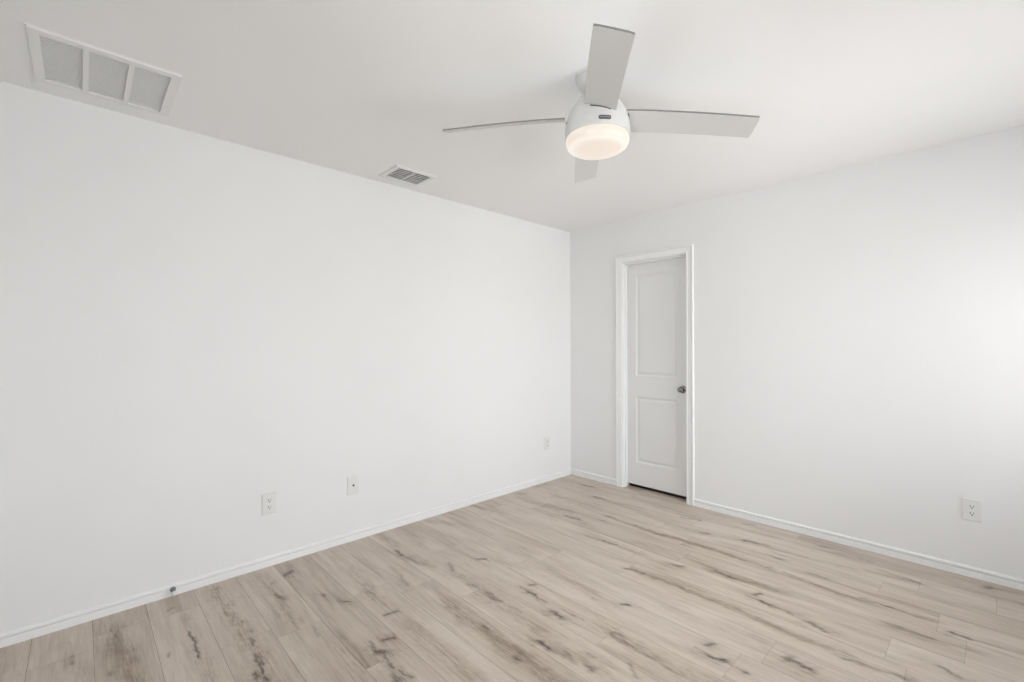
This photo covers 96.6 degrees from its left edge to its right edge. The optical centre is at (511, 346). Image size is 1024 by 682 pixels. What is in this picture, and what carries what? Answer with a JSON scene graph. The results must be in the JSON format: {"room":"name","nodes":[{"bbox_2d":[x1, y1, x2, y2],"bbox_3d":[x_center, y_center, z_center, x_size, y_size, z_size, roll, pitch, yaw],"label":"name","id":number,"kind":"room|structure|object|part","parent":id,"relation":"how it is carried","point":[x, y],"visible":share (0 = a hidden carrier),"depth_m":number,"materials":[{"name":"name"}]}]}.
{"room":"empty bedroom","nodes":[
{"label":"empty bedroom","id":0,"kind":"room"},
{"bbox_2d":[0,81,570,632],"bbox_3d":[-0.920,0.095,3.261,4.280,2.490,0.115,0,0,-43],"label":"wall","id":1,"kind":"structure","parent":0,"point":[195,328],"depth_m":2.54,"materials":[{"name":"paint"}]},
{"bbox_2d":[170,587,176,595],"bbox_3d":[-1.737,1.258,2.346,0.026,0.026,0.065,0,0,-43],"label":"door stop","id":2,"kind":"object","parent":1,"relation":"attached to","point":[172,589],"visible":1,"depth_m":2.34,"materials":[{"name":"grey metal"}]},
{"bbox_2d":[262,492,275,515],"bbox_3d":[-1.430,0.925,2.691,0.078,0.122,0.010,0,0,-43],"label":"wall outlet","id":3,"kind":"object","parent":1,"relation":"attached to","point":[269,499],"visible":1,"depth_m":2.69,"materials":[{"name":"white plastic"}]},
{"bbox_2d":[0,468,571,647],"bbox_3d":[-0.873,1.260,3.215,4.050,0.058,0.012,0,0,-43],"label":"baseboard","id":4,"kind":"structure","parent":1,"relation":"attached to","point":[48,626],"depth_m":2.55,"materials":[{"name":"white wood"}]},
{"bbox_2d":[347,475,358,494],"bbox_3d":[-1.056,0.923,3.040,0.080,0.120,0.016,0,0,-43],"label":"cable plate","id":5,"kind":"object","parent":1,"relation":"attached to","point":[353,481],"visible":1,"depth_m":3.04,"materials":[{"name":"white plastic"}]},
{"bbox_2d":[544,436,549,449],"bbox_3d":[0.336,0.924,4.359,0.080,0.122,0.010,0,0,-43],"label":"wall outlet","id":6,"kind":"object","parent":1,"relation":"attached to","point":[546,439],"visible":1,"depth_m":4.35,"materials":[{"name":"white plastic"}]},
{"bbox_2d":[0,0,1023,231],"bbox_3d":[0.516,-1.170,1.736,4.280,0.030,4.310,0,0,-43],"label":"ceiling","id":7,"kind":"structure","parent":0,"point":[362,88],"depth_m":1.96,"materials":[{"name":"paint"}]},
{"bbox_2d":[25,23,182,116],"bbox_3d":[-1.718,-1.222,1.943,0.460,0.170,0.462,0,0,-43],"label":"ceiling vent","id":8,"kind":"object","parent":7,"relation":"in","point":[70,61],"visible":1,"depth_m":1.91,"materials":[{"name":"white metal"}]},
{"bbox_3d":[-1.819,-1.145,1.851,0.116,0.002,0.387,0,0,-43],"label":"louver panel","id":9,"kind":"part","parent":8,"relation":"part of","materials":[{"name":"white metal"}]},
{"bbox_3d":[-1.721,-1.146,1.944,0.119,0.002,0.387,0,0,-43],"label":"louver panel","id":10,"kind":"part","parent":8,"relation":"part of","materials":[{"name":"white metal"}]},
{"bbox_3d":[-1.622,-1.146,2.037,0.118,0.002,0.387,0,0,-43],"label":"louver panel","id":11,"kind":"part","parent":8,"relation":"part of","materials":[{"name":"white metal"}]},
{"bbox_2d":[378,164,437,186],"bbox_3d":[-0.703,-1.247,3.077,0.305,0.208,0.257,0,0,-43],"label":"ceiling vent","id":12,"kind":"object","parent":7,"relation":"in","point":[399,170],"visible":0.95,"depth_m":3.09,"materials":[{"name":"white metal"}]},
{"bbox_3d":[-0.748,-1.151,3.034,0.116,0.002,0.177,0,0,-43],"label":"louver panel","id":13,"kind":"part","parent":12,"relation":"part of","materials":[{"name":"white metal"}]},
{"bbox_3d":[-0.658,-1.151,3.119,0.116,0.002,0.177,0,0,-43],"label":"louver panel","id":14,"kind":"part","parent":12,"relation":"part of","materials":[{"name":"white metal"}]},
{"bbox_2d":[443,23,759,182],"bbox_3d":[0.357,-0.995,1.967,1.008,0.319,1.008,0,0,-40],"label":"ceiling fan","id":15,"kind":"object","parent":7,"relation":"hanging from","point":[599,126],"visible":1,"depth_m":1.87,"materials":[{"name":"white metal"}]},
{"bbox_3d":[-0.034,-0.969,2.001,0.530,0.073,0.125,0,0,6],"label":"blade","id":16,"kind":"part","parent":15,"relation":"part of","materials":[{"name":"white plastic"}]},
{"bbox_3d":[0.391,-0.970,2.359,0.128,0.055,0.530,0,0,6],"label":"blade","id":17,"kind":"part","parent":15,"relation":"part of","materials":[{"name":"white plastic"}]},
{"bbox_3d":[0.365,-0.864,1.955,0.267,0.058,0.267,0,0,-43],"label":"lamp shade","id":18,"kind":"part","parent":15,"relation":"part of","materials":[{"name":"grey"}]},
{"bbox_3d":[0.324,-0.943,1.576,0.128,0.099,0.530,0,0,6],"label":"blade","id":19,"kind":"part","parent":15,"relation":"part of","materials":[{"name":"white plastic"}]},
{"bbox_3d":[0.749,-0.943,1.934,0.530,0.092,0.128,0,0,6],"label":"blade","id":20,"kind":"part","parent":15,"relation":"part of","materials":[{"name":"white plastic"}]},
{"bbox_2d":[0,474,1023,681],"bbox_3d":[0.898,1.309,2.104,5.100,0.050,4.100,0,0,-43],"label":"floor","id":21,"kind":"structure","parent":0,"point":[569,578],"depth_m":2.20,"materials":[{"name":"brown wood"}]},
{"bbox_2d":[570,125,1023,578],"bbox_3d":[2.073,0.085,3.124,0.115,2.490,4.195,0,0,-43],"label":"wall","id":22,"kind":"structure","parent":0,"point":[859,328],"depth_m":2.90,"materials":[{"name":"paint"}]},
{"bbox_2d":[615,244,693,505],"bbox_3d":[1.252,0.229,3.981,0.133,2.107,0.732,0,0,-43],"label":"door frame","id":23,"kind":"structure","parent":22,"relation":"attached to","point":[621,263],"depth_m":4.13,"materials":[{"name":"white wood"}]},
{"bbox_3d":[1.251,0.263,3.979,0.032,2.040,0.598,0,0,-43],"label":"stop moulding","id":24,"kind":"part","parent":23,"relation":"part of","materials":[{"name":"white wood"}]},
{"bbox_2d":[627,257,685,496],"bbox_3d":[1.254,0.248,3.982,0.096,2.002,0.592,0,0,-43],"label":"door","id":25,"kind":"structure","parent":22,"relation":"in","point":[656,290],"depth_m":3.98,"materials":[{"name":"white paint"}]},
{"bbox_2d":[571,468,1023,590],"bbox_3d":[1.995,1.251,3.118,0.012,0.058,4.068,0,0,-43],"label":"baseboard","id":26,"kind":"structure","parent":22,"relation":"attached to","point":[961,569],"depth_m":2.88,"materials":[{"name":"white wood"}]},
{"bbox_2d":[962,497,982,522],"bbox_3d":[2.550,0.906,2.530,0.010,0.122,0.080,0,0,-43],"label":"wall outlet","id":27,"kind":"object","parent":22,"relation":"attached to","point":[971,508],"visible":1,"depth_m":2.53,"materials":[{"name":"white plastic"}]},
{"bbox_2d":[968,511,975,516],"bbox_3d":[2.548,0.925,2.528,0.003,0.028,0.034,0,0,-43],"label":"receptacle","id":28,"kind":"object","parent":27,"relation":"attached to","point":[970,513],"depth_m":2.53,"materials":[{"name":"white plastic"}]},
{"bbox_2d":[968,504,975,509],"bbox_3d":[2.548,0.886,2.528,0.003,0.028,0.034,0,0,-43],"label":"receptacle","id":29,"kind":"object","parent":27,"relation":"attached to","point":[970,506],"depth_m":2.53,"materials":[{"name":"white plastic"}]}
]}

